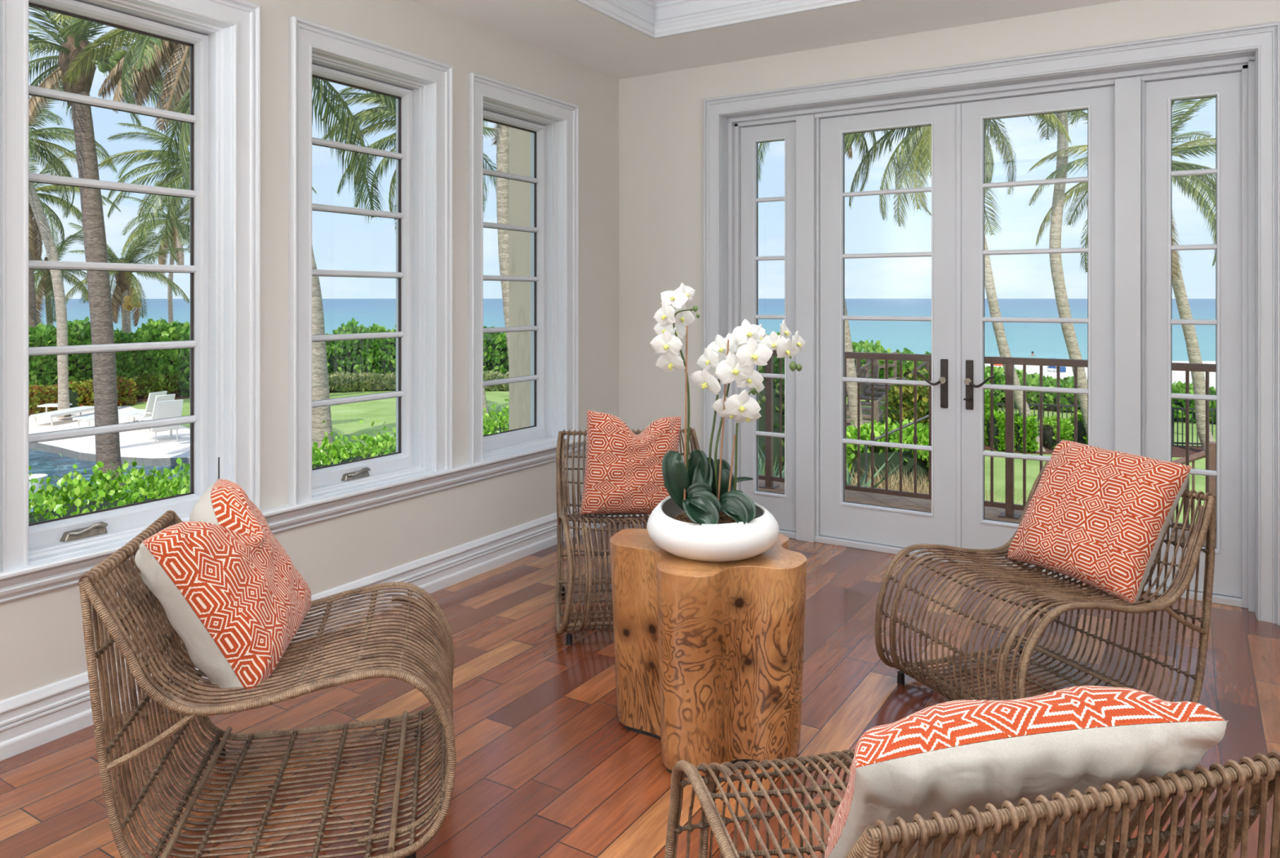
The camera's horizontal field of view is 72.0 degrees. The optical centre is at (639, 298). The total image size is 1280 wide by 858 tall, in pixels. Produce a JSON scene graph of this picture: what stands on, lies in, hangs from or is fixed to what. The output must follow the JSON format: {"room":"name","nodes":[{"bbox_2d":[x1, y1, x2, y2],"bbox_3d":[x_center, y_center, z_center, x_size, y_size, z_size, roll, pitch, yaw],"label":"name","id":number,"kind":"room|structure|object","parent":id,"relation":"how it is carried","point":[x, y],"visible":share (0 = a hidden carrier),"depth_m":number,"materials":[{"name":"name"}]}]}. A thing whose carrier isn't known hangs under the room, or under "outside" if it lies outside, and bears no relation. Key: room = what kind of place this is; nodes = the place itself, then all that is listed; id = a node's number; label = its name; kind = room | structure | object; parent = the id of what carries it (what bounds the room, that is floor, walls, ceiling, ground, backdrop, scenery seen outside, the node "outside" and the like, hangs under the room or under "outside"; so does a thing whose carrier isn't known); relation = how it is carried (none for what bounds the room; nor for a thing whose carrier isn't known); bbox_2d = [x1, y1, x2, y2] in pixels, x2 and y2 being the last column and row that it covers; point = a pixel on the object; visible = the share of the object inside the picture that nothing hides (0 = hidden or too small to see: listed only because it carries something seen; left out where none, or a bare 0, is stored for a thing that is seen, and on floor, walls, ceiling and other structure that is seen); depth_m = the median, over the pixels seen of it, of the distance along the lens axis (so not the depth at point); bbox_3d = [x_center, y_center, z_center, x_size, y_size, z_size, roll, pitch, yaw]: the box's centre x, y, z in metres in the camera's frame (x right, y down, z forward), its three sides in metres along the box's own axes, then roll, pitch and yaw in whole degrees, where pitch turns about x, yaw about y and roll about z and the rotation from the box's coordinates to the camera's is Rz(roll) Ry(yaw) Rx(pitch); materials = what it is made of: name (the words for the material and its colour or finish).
{"room":"sunroom","nodes":[
{"label":"sunroom","id":0,"kind":"room"},
{"bbox_2d":[41,12,190,146],"bbox_3d":[-9.499,-2.484,18.680,5.874,12.625,6.248,0,0,32],"label":"coconut palm","id":1,"kind":"object","parent":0,"point":[123,81],"visible":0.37,"depth_m":18.62,"materials":[{"name":"green plant"}]},
{"bbox_2d":[0,0,618,701],"bbox_3d":[-2.128,0.045,2.632,0.240,2.910,7.640,0,0,32],"label":"wall","id":2,"kind":"structure","parent":0,"point":[42,643],"depth_m":4.17,"materials":[{"name":"paint"}]},
{"bbox_2d":[28,0,231,563],"bbox_3d":[-1.831,-0.101,3.105,0.236,1.859,0.694,0,0,32],"label":"window","id":3,"kind":"structure","parent":2,"relation":"in","point":[210,42],"depth_m":3.34,"materials":[{"name":"white wood"}]},
{"bbox_2d":[0,0,260,571],"bbox_3d":[-1.714,-0.150,3.033,0.038,1.959,0.894,0,0,32],"label":"trim","id":4,"kind":"structure","parent":2,"relation":"attached to","point":[243,16],"depth_m":2.73,"materials":[{"name":"white wood"}]},
{"bbox_2d":[0,435,586,603],"bbox_3d":[-2.067,0.878,2.453,0.052,0.099,7.400,0,0,32],"label":"trim","id":5,"kind":"structure","parent":2,"relation":"attached to","point":[55,573],"depth_m":3.70,"materials":[{"name":"white wood"}]},
{"bbox_2d":[0,506,649,760],"bbox_3d":[-1.825,1.314,2.302,0.622,0.172,7.400,0,0,32],"label":"baseboard","id":6,"kind":"structure","parent":2,"relation":"attached to","point":[28,720],"depth_m":3.82,"materials":[{"name":"white wood"}]},
{"bbox_2d":[288,16,453,505],"bbox_3d":[-1.162,-0.150,3.920,0.038,1.959,0.898,0,0,32],"label":"trim","id":7,"kind":"structure","parent":2,"relation":"attached to","point":[304,35],"depth_m":3.63,"materials":[{"name":"white wood"}]},
{"bbox_2d":[311,48,432,498],"bbox_3d":[-1.278,-0.101,3.993,0.236,1.859,0.698,0,0,32],"label":"window","id":8,"kind":"structure","parent":2,"relation":"in","point":[413,455],"depth_m":4.24,"materials":[{"name":"white wood"}]},
{"bbox_2d":[466,72,578,463],"bbox_3d":[-0.613,-0.150,4.803,0.038,1.959,0.907,0,0,32],"label":"trim","id":9,"kind":"structure","parent":2,"relation":"attached to","point":[479,87],"depth_m":4.49,"materials":[{"name":"white wood"}]},
{"bbox_2d":[483,97,564,459],"bbox_3d":[-0.729,-0.101,4.875,0.236,1.859,0.707,0,0,32],"label":"window","id":10,"kind":"structure","parent":2,"relation":"in","point":[546,180],"depth_m":5.13,"materials":[{"name":"white wood"}]},
{"bbox_2d":[0,522,1279,857],"bbox_3d":[-0.036,1.460,1.271,4.750,0.120,7.540,0,0,32],"label":"floor","id":11,"kind":"structure","parent":0,"point":[547,766],"depth_m":2.93,"materials":[{"name":"brown wood"}]},
{"bbox_2d":[78,510,456,857],"bbox_3d":[-0.950,1.020,2.439,0.857,0.761,0.749,0,0,-12],"label":"rattan chair","id":12,"kind":"object","parent":11,"relation":"on","point":[432,674],"visible":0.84,"depth_m":2.29,"materials":[{"name":"brown wicker"}]},
{"bbox_2d":[134,479,311,695],"bbox_3d":[-1.127,0.780,2.441,0.479,0.482,0.573,0,0,32],"label":"throw pillow","id":13,"kind":"object","parent":12,"relation":"on","point":[236,600],"visible":0.98,"depth_m":2.26,"materials":[{"name":"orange fabric"}]},
{"bbox_2d":[555,426,699,645],"bbox_3d":[-0.007,1.020,3.928,0.749,0.761,0.857,0,0,-8],"label":"rattan chair","id":14,"kind":"object","parent":11,"relation":"on","point":[562,485],"visible":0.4,"depth_m":3.90,"materials":[{"name":"brown wicker"}]},
{"bbox_2d":[579,409,680,514],"bbox_3d":[-0.033,0.762,4.045,0.329,0.509,0.436,0,0,32],"label":"throw pillow","id":15,"kind":"object","parent":14,"relation":"on","point":[623,473],"visible":0.88,"depth_m":3.96,"materials":[{"name":"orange fabric"}]},
{"bbox_2d":[609,528,807,777],"bbox_3d":[0.199,1.100,2.830,0.677,0.600,0.576,0,0,32],"label":"side table","id":16,"kind":"object","parent":11,"relation":"on","point":[708,655],"visible":0.83,"depth_m":2.63,"materials":[{"name":"brown wood"}]},
{"bbox_2d":[646,496,779,561],"bbox_3d":[0.230,0.724,2.800,0.425,0.153,0.411,0,0,32],"label":"bowl","id":17,"kind":"object","parent":16,"relation":"on","point":[669,527],"visible":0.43,"depth_m":2.64,"materials":[{"name":"white ceramic"}]},
{"bbox_2d":[649,282,720,525],"bbox_3d":[0.153,0.322,2.751,0.256,0.744,0.185,0,0,32],"label":"orchid plant","id":18,"kind":"object","parent":17,"relation":"on","point":[688,482],"visible":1,"depth_m":2.75,"materials":[{"name":"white plant"}]},
{"bbox_2d":[711,369,766,524],"bbox_3d":[0.307,0.444,2.757,0.176,0.477,0.213,0,0,32],"label":"orchid plant","id":19,"kind":"object","parent":17,"relation":"on","point":[737,505],"visible":0.98,"depth_m":2.73,"materials":[{"name":"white plant"}]},
{"bbox_2d":[688,318,805,500],"bbox_3d":[0.338,0.366,2.780,0.319,0.602,0.232,0,0,32],"label":"orchid plant","id":20,"kind":"object","parent":17,"relation":"on","point":[733,355],"visible":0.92,"depth_m":2.77,"materials":[{"name":"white plant"}]},
{"bbox_2d":[664,748,1279,857],"bbox_3d":[0.492,1.020,1.558,0.749,0.761,0.857,0,0,-15],"label":"rattan chair","id":21,"kind":"object","parent":11,"relation":"on","point":[1260,775],"visible":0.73,"depth_m":1.23,"materials":[{"name":"brown wicker"}]},
{"bbox_2d":[824,685,1229,857],"bbox_3d":[0.556,0.771,1.360,0.587,0.429,0.601,0,0,32],"label":"throw pillow","id":22,"kind":"object","parent":21,"relation":"on","point":[941,757],"visible":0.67,"depth_m":1.21,"materials":[{"name":"white fabric"}]},
{"bbox_2d":[875,461,1215,702],"bbox_3d":[1.370,1.020,3.032,0.857,0.761,0.749,0,0,-23],"label":"rattan chair","id":23,"kind":"object","parent":11,"relation":"on","point":[1031,581],"visible":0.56,"depth_m":2.96,"materials":[{"name":"brown wicker"}]},
{"bbox_2d":[1007,439,1191,602],"bbox_3d":[1.613,0.767,3.130,0.588,0.455,0.503,0,0,32],"label":"throw pillow","id":24,"kind":"object","parent":23,"relation":"on","point":[1095,517],"visible":0.99,"depth_m":3.02,"materials":[{"name":"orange fabric"}]},
{"bbox_2d":[412,0,1125,79],"bbox_3d":[-0.073,-1.595,1.211,4.750,0.410,7.400,0,0,32],"label":"ceiling","id":25,"kind":"structure","parent":0,"point":[570,30],"depth_m":4.52,"materials":[{"name":"paint"}]},
{"bbox_2d":[573,0,868,39],"bbox_3d":[-0.074,-1.536,1.218,3.458,0.297,6.110,0,0,32],"label":"trim","id":26,"kind":"structure","parent":25,"relation":"attached to","point":[654,19],"depth_m":4.51,"materials":[{"name":"white paint"}]},
{"bbox_2d":[618,0,1279,462],"bbox_3d":[1.946,0.045,4.455,4.750,2.910,0.240,0,0,32],"label":"wall","id":27,"kind":"structure","parent":0,"point":[660,115],"depth_m":5.33,"materials":[{"name":"paint"}]},
{"bbox_2d":[741,121,795,531],"bbox_3d":[0.780,0.166,5.261,0.374,2.396,0.052,0,0,32],"label":"window","id":28,"kind":"structure","parent":27,"relation":"in","point":[782,506],"depth_m":5.24,"materials":[{"name":"white paint"}]},
{"bbox_2d":[795,114,820,542],"bbox_3d":[0.990,0.172,5.125,0.126,2.455,0.132,0,0,32],"label":"trim","id":29,"kind":"structure","parent":27,"relation":"attached to","point":[807,127],"depth_m":5.07,"materials":[{"name":"white paint"}]},
{"bbox_2d":[820,103,961,553],"bbox_3d":[1.364,0.166,4.864,0.782,2.396,0.109,0,0,32],"label":"door","id":30,"kind":"structure","parent":27,"relation":"in","point":[839,517],"depth_m":4.82,"materials":[{"name":"white paint"}]},
{"bbox_2d":[720,49,1257,618],"bbox_3d":[1.649,0.158,4.639,2.612,2.485,0.240,0,0,32],"label":"trim","id":31,"kind":"structure","parent":27,"relation":"attached to","point":[1245,62],"depth_m":4.32,"materials":[{"name":"white paint"}]},
{"bbox_2d":[702,22,1279,625],"bbox_3d":[1.568,0.107,4.526,2.790,2.585,0.038,0,0,32],"label":"trim","id":32,"kind":"structure","parent":27,"relation":"attached to","point":[1264,38],"depth_m":3.98,"materials":[{"name":"white paint"}]},
{"bbox_2d":[758,479,1239,607],"bbox_3d":[2.345,1.540,5.237,6.600,0.220,1.510,0,0,32],"label":"balcony slab","id":33,"kind":"object","parent":27,"relation":"attached to","point":[896,501],"depth_m":6.17,"materials":[{"name":"concrete"}]},
{"bbox_2d":[758,349,1215,528],"bbox_3d":[2.611,0.909,5.666,6.200,1.042,0.120,0,0,32],"label":"balcony railing","id":34,"kind":"object","parent":33,"relation":"on","point":[1009,505],"visible":0.3,"depth_m":5.83,"materials":[{"name":"brown metal"}]},
{"bbox_2d":[778,528,1241,607],"bbox_3d":[1.702,1.384,4.723,2.552,0.032,0.162,0,0,32],"label":"trim","id":35,"kind":"structure","parent":27,"relation":"attached to","point":[1216,598],"depth_m":4.82,"materials":[{"name":"white paint"}]},
{"bbox_2d":[961,85,1115,566],"bbox_3d":[1.998,0.166,4.470,0.723,2.396,0.109,0,0,32],"label":"door","id":36,"kind":"structure","parent":27,"relation":"in","point":[978,531],"depth_m":4.52,"materials":[{"name":"white paint"}]},
{"bbox_2d":[1115,75,1144,456],"bbox_3d":[2.372,0.172,4.265,0.124,2.455,0.132,0,0,32],"label":"trim","id":37,"kind":"structure","parent":27,"relation":"attached to","point":[1129,91],"depth_m":4.21,"materials":[{"name":"white paint"}]},
{"bbox_2d":[1144,71,1241,597],"bbox_3d":[2.591,0.166,4.135,0.385,2.396,0.052,0,0,32],"label":"window","id":38,"kind":"structure","parent":27,"relation":"in","point":[1159,95],"depth_m":4.08,"materials":[{"name":"white paint"}]},
{"label":"outside","id":39,"kind":"structure","parent":0,"visible":0},
{"bbox_2d":[35,298,1215,360],"bbox_3d":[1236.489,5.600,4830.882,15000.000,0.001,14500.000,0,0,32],"label":"sea","id":40,"kind":"structure","parent":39,"point":[1046,340],"depth_m":240.30,"materials":[{"name":"blue liquid"}]},
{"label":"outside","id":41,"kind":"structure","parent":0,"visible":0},
{"bbox_2d":[128,391,1215,524],"bbox_3d":[7.628,4.350,21.390,71.500,0.300,53.000,0,0,32],"label":"lawn","id":42,"kind":"structure","parent":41,"point":[345,418],"depth_m":28.67,"materials":[{"name":"green plant"}]},
{"bbox_2d":[28,316,190,399],"bbox_3d":[-23.163,2.354,36.121,6.031,3.854,9.183,0,0,32],"label":"hedge","id":43,"kind":"object","parent":42,"relation":"on","point":[160,370],"visible":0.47,"depth_m":36.48,"materials":[{"name":"green plant"}]},
{"bbox_2d":[133,395,190,402],"bbox_3d":[-20.476,4.215,37.308,3.319,0.070,3.909,0,0,32],"label":"mulch bed","id":44,"kind":"object","parent":42,"relation":"on","point":[139,400],"visible":0.02,"depth_m":36.65,"materials":[{"name":"brown soil"}]},
{"bbox_2d":[97,89,316,262],"bbox_3d":[-14.872,-1.369,29.902,5.935,11.522,5.858,0,0,32],"label":"coconut palm","id":45,"kind":"object","parent":42,"relation":"on","point":[165,183],"visible":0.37,"depth_m":29.42,"materials":[{"name":"green plant"}]},
{"bbox_2d":[52,17,395,461],"bbox_3d":[-5.843,-1.196,14.779,5.806,11.564,6.348,0,0,32],"label":"coconut palm","id":46,"kind":"object","parent":42,"relation":"on","point":[320,384],"visible":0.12,"depth_m":14.92,"materials":[{"name":"green plant"}]},
{"bbox_2d":[28,398,508,524],"bbox_3d":[-3.192,2.843,10.337,2.988,2.814,10.119,0,0,32],"label":"shrub bed","id":47,"kind":"object","parent":42,"relation":"on","point":[53,508],"visible":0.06,"depth_m":8.39,"materials":[{"name":"green plant"}]},
{"bbox_2d":[320,87,496,421],"bbox_3d":[-6.080,-1.342,25.720,6.689,11.957,6.477,0,0,32],"label":"coconut palm","id":48,"kind":"object","parent":42,"relation":"on","point":[370,114],"visible":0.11,"depth_m":25.86,"materials":[{"name":"green plant"}]},
{"bbox_2d":[328,369,508,392],"bbox_3d":[-10.193,3.760,39.895,8.278,0.980,6.796,0,0,32],"label":"hedge","id":49,"kind":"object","parent":42,"relation":"on","point":[343,381],"depth_m":39.72,"materials":[{"name":"green plant"}]},
{"bbox_2d":[186,317,780,395],"bbox_3d":[-6.599,2.571,40.030,23.795,3.367,17.923,0,0,32],"label":"hedge","id":50,"kind":"object","parent":42,"relation":"on","point":[372,355],"visible":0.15,"depth_m":40.75,"materials":[{"name":"green plant"}]},
{"bbox_2d":[483,120,508,357],"bbox_3d":[-3.421,-2.800,21.627,5.830,13.890,6.636,0,0,32],"label":"coconut palm","id":51,"kind":"object","parent":42,"relation":"on","point":[501,142],"visible":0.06,"depth_m":21.86,"materials":[{"name":"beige plant"}]},
{"bbox_2d":[508,127,530,430],"bbox_3d":[-0.511,1.150,6.658,0.650,6.300,0.714,0,0,32],"label":"stucco column","id":52,"kind":"structure","parent":42,"relation":"on","point":[519,140],"depth_m":6.47,"materials":[{"name":"beige paint"}]},
{"bbox_2d":[758,355,784,476],"bbox_3d":[3.204,2.597,21.512,3.322,3.306,2.643,0,0,32],"label":"shrub","id":53,"kind":"object","parent":42,"relation":"on","point":[775,360],"visible":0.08,"depth_m":20.30,"materials":[{"name":"green plant"}]},
{"bbox_2d":[758,453,784,476],"bbox_3d":[1.538,2.484,11.778,1.596,1.045,1.550,0,0,32],"label":"agave","id":54,"kind":"object","parent":42,"relation":"on","point":[761,468],"visible":0.04,"depth_m":11.93,"materials":[{"name":"green plant"}]},
{"bbox_2d":[758,445,784,477],"bbox_3d":[1.966,2.616,12.454,1.540,1.030,1.664,0,0,32],"label":"agave","id":55,"kind":"object","parent":42,"relation":"on","point":[783,473],"visible":0.02,"depth_m":12.66,"materials":[{"name":"green plant"}]},
{"bbox_2d":[758,129,893,427],"bbox_3d":[5.259,-2.212,26.886,6.032,12.879,6.356,0,0,32],"label":"coconut palm","id":56,"kind":"object","parent":42,"relation":"on","point":[851,387],"visible":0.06,"depth_m":26.84,"materials":[{"name":"green plant"}]},
{"bbox_2d":[855,351,904,401],"bbox_3d":[10.211,3.009,32.220,3.900,1.800,3.867,0,0,32],"label":"deck","id":57,"kind":"object","parent":42,"relation":"on","point":[894,365],"visible":0.12,"depth_m":33.28,"materials":[{"name":"wood"}]},
{"bbox_2d":[846,417,928,491],"bbox_3d":[4.909,3.200,16.222,2.280,2.101,2.273,0,0,32],"label":"shrub","id":58,"kind":"object","parent":42,"relation":"on","point":[908,433],"visible":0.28,"depth_m":15.60,"materials":[{"name":"green plant"}]},
{"bbox_2d":[877,366,928,429],"bbox_3d":[6.880,2.971,21.749,1.583,2.558,3.316,0,0,32],"label":"shrub","id":59,"kind":"object","parent":42,"relation":"on","point":[908,391],"visible":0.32,"depth_m":20.59,"materials":[{"name":"green plant"}]},
{"bbox_2d":[782,459,1029,504],"bbox_3d":[4.386,3.513,14.277,4.762,1.375,4.241,0,0,32],"label":"dry grass","id":60,"kind":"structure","parent":42,"relation":"on","point":[926,489],"depth_m":14.61,"materials":[{"name":"beige plant"}]},
{"bbox_2d":[865,414,928,486],"bbox_3d":[4.289,2.577,14.501,1.000,1.419,0.643,0,0,32],"label":"handrail","id":61,"kind":"object","parent":60,"relation":"on","point":[927,415],"visible":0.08,"depth_m":14.48,"materials":[{"name":"grey metal"}]},
{"bbox_2d":[846,339,1215,424],"bbox_3d":[18.250,2.962,30.459,30.663,2.577,9.420,0,0,32],"label":"hedge","id":62,"kind":"object","parent":42,"relation":"on","point":[1032,380],"visible":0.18,"depth_m":33.67,"materials":[{"name":"green plant"}]},
{"bbox_2d":[984,444,1205,457],"bbox_3d":[12.178,4.215,24.688,8.601,0.070,5.354,0,0,32],"label":"mulch bed","id":63,"kind":"object","parent":42,"relation":"on","point":[1180,451],"visible":0.09,"depth_m":24.11,"materials":[{"name":"brown soil"}]},
{"bbox_2d":[844,113,1071,451],"bbox_3d":[8.281,-1.828,24.101,7.208,12.245,6.683,0,0,32],"label":"coconut palm","id":64,"kind":"object","parent":63,"relation":"on","point":[922,143],"visible":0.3,"depth_m":24.08,"materials":[{"name":"green plant"}]},
{"bbox_2d":[984,389,999,444],"bbox_3d":[9.919,3.375,25.577,1.065,1.750,1.312,0,0,32],"label":"bush","id":65,"kind":"object","parent":63,"relation":"on","point":[987,392],"visible":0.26,"depth_m":25.10,"materials":[{"name":"green plant"}]},
{"bbox_2d":[984,408,1017,451],"bbox_3d":[10.035,3.682,24.605,1.056,1.137,1.216,0,0,32],"label":"bush","id":66,"kind":"object","parent":63,"relation":"on","point":[999,416],"visible":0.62,"depth_m":24.25,"materials":[{"name":"green plant"}]},
{"bbox_2d":[1013,412,1039,452],"bbox_3d":[10.518,3.674,24.314,0.993,1.151,1.182,0,0,32],"label":"bush","id":67,"kind":"object","parent":63,"relation":"on","point":[1032,428],"visible":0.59,"depth_m":23.86,"materials":[{"name":"green plant"}]},
{"bbox_2d":[1038,415,1074,449],"bbox_3d":[11.568,3.756,24.512,1.009,0.988,1.232,0,0,32],"label":"bush","id":68,"kind":"object","parent":63,"relation":"on","point":[1066,428],"visible":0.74,"depth_m":24.23,"materials":[{"name":"green plant"}]},
{"bbox_2d":[1034,110,1087,436],"bbox_3d":[10.993,-3.127,23.688,5.796,14.846,5.814,0,0,32],"label":"coconut palm","id":69,"kind":"object","parent":63,"relation":"on","point":[1055,239],"visible":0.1,"depth_m":23.89,"materials":[{"name":"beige plant"}]},
{"bbox_2d":[1068,412,1087,444],"bbox_3d":[12.429,3.701,24.497,1.092,1.097,1.306,0,0,32],"label":"bush","id":70,"kind":"object","parent":63,"relation":"on","point":[1082,435],"visible":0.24,"depth_m":24.49,"materials":[{"name":"green plant"}]},
{"bbox_2d":[995,403,1215,447],"bbox_3d":[13.237,3.640,25.277,6.551,1.120,2.250,0,0,32],"label":"picket fence","id":71,"kind":"object","parent":63,"relation":"on","point":[1192,443],"visible":0.12,"depth_m":24.83,"materials":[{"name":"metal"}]},
{"bbox_2d":[1026,97,1215,450],"bbox_3d":[13.539,-1.150,23.664,6.289,10.870,6.416,0,0,32],"label":"coconut palm","id":72,"kind":"object","parent":63,"relation":"on","point":[1193,353],"visible":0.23,"depth_m":23.66,"materials":[{"name":"green plant"}]},
{"bbox_2d":[1172,440,1215,524],"bbox_3d":[4.796,1.931,7.600,0.547,1.401,0.370,0,0,32],"label":"stair handrail","id":73,"kind":"object","parent":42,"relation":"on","point":[1201,455],"visible":0.15,"depth_m":7.55,"materials":[{"name":"brown wood"}]},
{"bbox_3d":[3.503,4.218,26.803,4.942,0.065,10.303,0,0,32],"label":"path","id":74,"kind":"object","parent":42,"relation":"on","visible":0},
{"bbox_2d":[846,359,928,426],"bbox_3d":[7.897,3.204,29.494,2.656,2.191,4.323,0,0,32],"label":"stairs","id":75,"kind":"structure","parent":74,"relation":"on","point":[877,412],"depth_m":30.11,"materials":[{"name":"grey wood"}]},
{"bbox_3d":[3.002,3.640,11.000,1.261,0.420,1.216,0,0,32],"label":"wall","id":76,"kind":"structure","parent":42,"relation":"on","visible":0},
{"bbox_2d":[846,452,909,488],"bbox_3d":[2.861,2.513,11.505,1.390,1.021,1.179,0,0,32],"label":"agave","id":77,"kind":"object","parent":76,"relation":"on","point":[848,479],"visible":0.08,"depth_m":11.63,"materials":[{"name":"green plant"}]},
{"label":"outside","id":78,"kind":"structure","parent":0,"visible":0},
{"bbox_2d":[28,404,190,466],"bbox_3d":[-22.506,4.345,26.815,35.600,0.310,16.365,0,0,32],"label":"pool deck","id":79,"kind":"object","parent":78,"point":[133,443],"visible":0.22,"depth_m":25.53,"materials":[{"name":"white concrete"}]},
{"bbox_2d":[28,382,57,415],"bbox_3d":[-22.008,3.664,32.056,2.128,1.172,2.012,0,0,32],"label":"shrub","id":80,"kind":"object","parent":79,"relation":"on","point":[39,394],"visible":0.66,"depth_m":31.61,"materials":[{"name":"green plant"}]},
{"bbox_2d":[37,403,71,412],"bbox_3d":[-20.677,3.978,31.145,1.030,0.445,0.953,0,0,32],"label":"patio table","id":81,"kind":"object","parent":79,"relation":"on","point":[48,405],"visible":0.46,"depth_m":30.91,"materials":[{"name":"white plastic"}]},
{"bbox_2d":[30,405,94,426],"bbox_3d":[-19.486,4.005,29.964,1.709,0.390,2.434,0,0,32],"label":"sun lounger","id":82,"kind":"object","parent":79,"relation":"on","point":[83,408],"visible":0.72,"depth_m":29.56,"materials":[{"name":"white plastic"}]},
{"bbox_2d":[28,80,116,417],"bbox_3d":[-21.372,-1.875,30.347,6.526,11.986,6.485,0,0,32],"label":"coconut palm","id":83,"kind":"object","parent":79,"relation":"on","point":[38,212],"visible":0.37,"depth_m":30.42,"materials":[{"name":"green plant"}]},
{"bbox_2d":[28,146,121,328],"bbox_3d":[-25.166,-1.456,35.789,5.957,11.208,6.316,0,0,32],"label":"coconut palm","id":84,"kind":"object","parent":79,"relation":"on","point":[33,229],"visible":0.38,"depth_m":36.00,"materials":[{"name":"green plant"}]},
{"bbox_2d":[72,415,94,428],"bbox_3d":[-17.602,4.005,28.385,0.781,0.390,0.950,0,0,32],"label":"sun lounger","id":85,"kind":"object","parent":79,"relation":"on","point":[89,418],"visible":0.39,"depth_m":28.06,"materials":[{"name":"white plastic"}]},
{"bbox_2d":[68,375,138,408],"bbox_3d":[-21.131,3.622,34.152,2.081,1.256,2.551,0,0,32],"label":"shrub","id":86,"kind":"object","parent":79,"relation":"on","point":[81,393],"visible":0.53,"depth_m":33.55,"materials":[{"name":"green plant"}]},
{"bbox_2d":[28,6,188,489],"bbox_3d":[-13.060,-1.894,20.286,6.617,12.507,6.630,0,0,32],"label":"coconut palm","id":87,"kind":"object","parent":79,"relation":"on","point":[104,364],"visible":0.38,"depth_m":20.02,"materials":[{"name":"green plant"}]},
{"bbox_2d":[118,408,145,422],"bbox_3d":[-16.983,4.005,29.499,1.341,0.390,1.594,0,0,32],"label":"sun lounger","id":88,"kind":"object","parent":79,"relation":"on","point":[126,414],"visible":0.32,"depth_m":29.14,"materials":[{"name":"white plastic"}]},
{"bbox_2d":[130,391,167,422],"bbox_3d":[-15.867,3.606,28.463,0.972,1.188,0.809,0,0,32],"label":"armchair","id":89,"kind":"object","parent":79,"relation":"on","point":[151,399],"visible":0.41,"depth_m":28.21,"materials":[{"name":"white plastic"}]},
{"bbox_2d":[138,393,175,433],"bbox_3d":[-15.166,3.606,27.671,0.923,1.188,0.739,0,0,32],"label":"armchair","id":90,"kind":"object","parent":79,"relation":"on","point":[167,397],"visible":0.38,"depth_m":27.42,"materials":[{"name":"white plastic"}]},
{"bbox_2d":[147,399,182,442],"bbox_3d":[-14.004,3.587,25.978,1.063,1.226,0.864,0,0,32],"label":"armchair","id":91,"kind":"object","parent":79,"relation":"on","point":[170,408],"visible":0.66,"depth_m":25.74,"materials":[{"name":"white plastic"}]},
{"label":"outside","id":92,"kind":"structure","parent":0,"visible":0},
{"bbox_2d":[28,442,190,511],"bbox_3d":[-21.613,4.550,17.463,31.000,0.700,21.429,0,0,32],"label":"swimming pool","id":93,"kind":"object","parent":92,"point":[51,464],"visible":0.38,"depth_m":23.12,"materials":[{"name":"blue liquid"}]},
{"bbox_2d":[28,473,48,493],"bbox_3d":[-13.595,4.290,19.698,0.600,0.620,0.600,0,0,32],"label":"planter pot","id":94,"kind":"object","parent":93,"relation":"in","point":[38,476],"visible":0.3,"depth_m":19.66,"materials":[{"name":"white"}]},
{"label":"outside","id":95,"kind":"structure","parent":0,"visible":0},
{"bbox_2d":[984,360,1215,389],"bbox_3d":[-69.178,5.755,83.921,600.000,0.290,180.000,0,0,32],"label":"beach sand","id":96,"kind":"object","parent":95,"point":[1177,375],"visible":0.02,"depth_m":66.44,"materials":[{"name":"white sand"}]},
{"bbox_2d":[32,229,88,325],"bbox_3d":[-26.184,0.399,38.984,4.861,7.364,5.643,0,0,32],"label":"coconut palm","id":97,"kind":"object","parent":96,"relation":"on","point":[45,284],"visible":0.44,"depth_m":38.58,"materials":[{"name":"green plant"}]},
{"bbox_2d":[62,219,189,333],"bbox_3d":[-24.848,0.225,41.915,5.862,8.337,6.311,0,0,32],"label":"coconut palm","id":98,"kind":"object","parent":96,"relation":"on","point":[124,282],"visible":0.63,"depth_m":41.83,"materials":[{"name":"green plant"}]},
{"bbox_2d":[119,178,190,324],"bbox_3d":[-24.797,-1.404,46.895,5.951,10.024,6.050,0,0,32],"label":"coconut palm","id":99,"kind":"object","parent":96,"relation":"on","point":[162,260],"visible":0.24,"depth_m":46.82,"materials":[{"name":"green plant"}]},
{"bbox_2d":[1047,365,1056,371],"bbox_3d":[31.640,5.103,67.480,0.864,0.994,0.892,0,0,32],"label":"beach chair","id":100,"kind":"object","parent":96,"relation":"on","point":[1049,366],"visible":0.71,"depth_m":67.40,"materials":[{"name":"blue fabric"}]},
{"bbox_2d":[1059,366,1066,372],"bbox_3d":[31.980,5.400,66.922,0.663,0.400,0.611,0,0,32],"label":"box","id":101,"kind":"object","parent":96,"relation":"on","point":[1062,369],"visible":0.56,"depth_m":66.73,"materials":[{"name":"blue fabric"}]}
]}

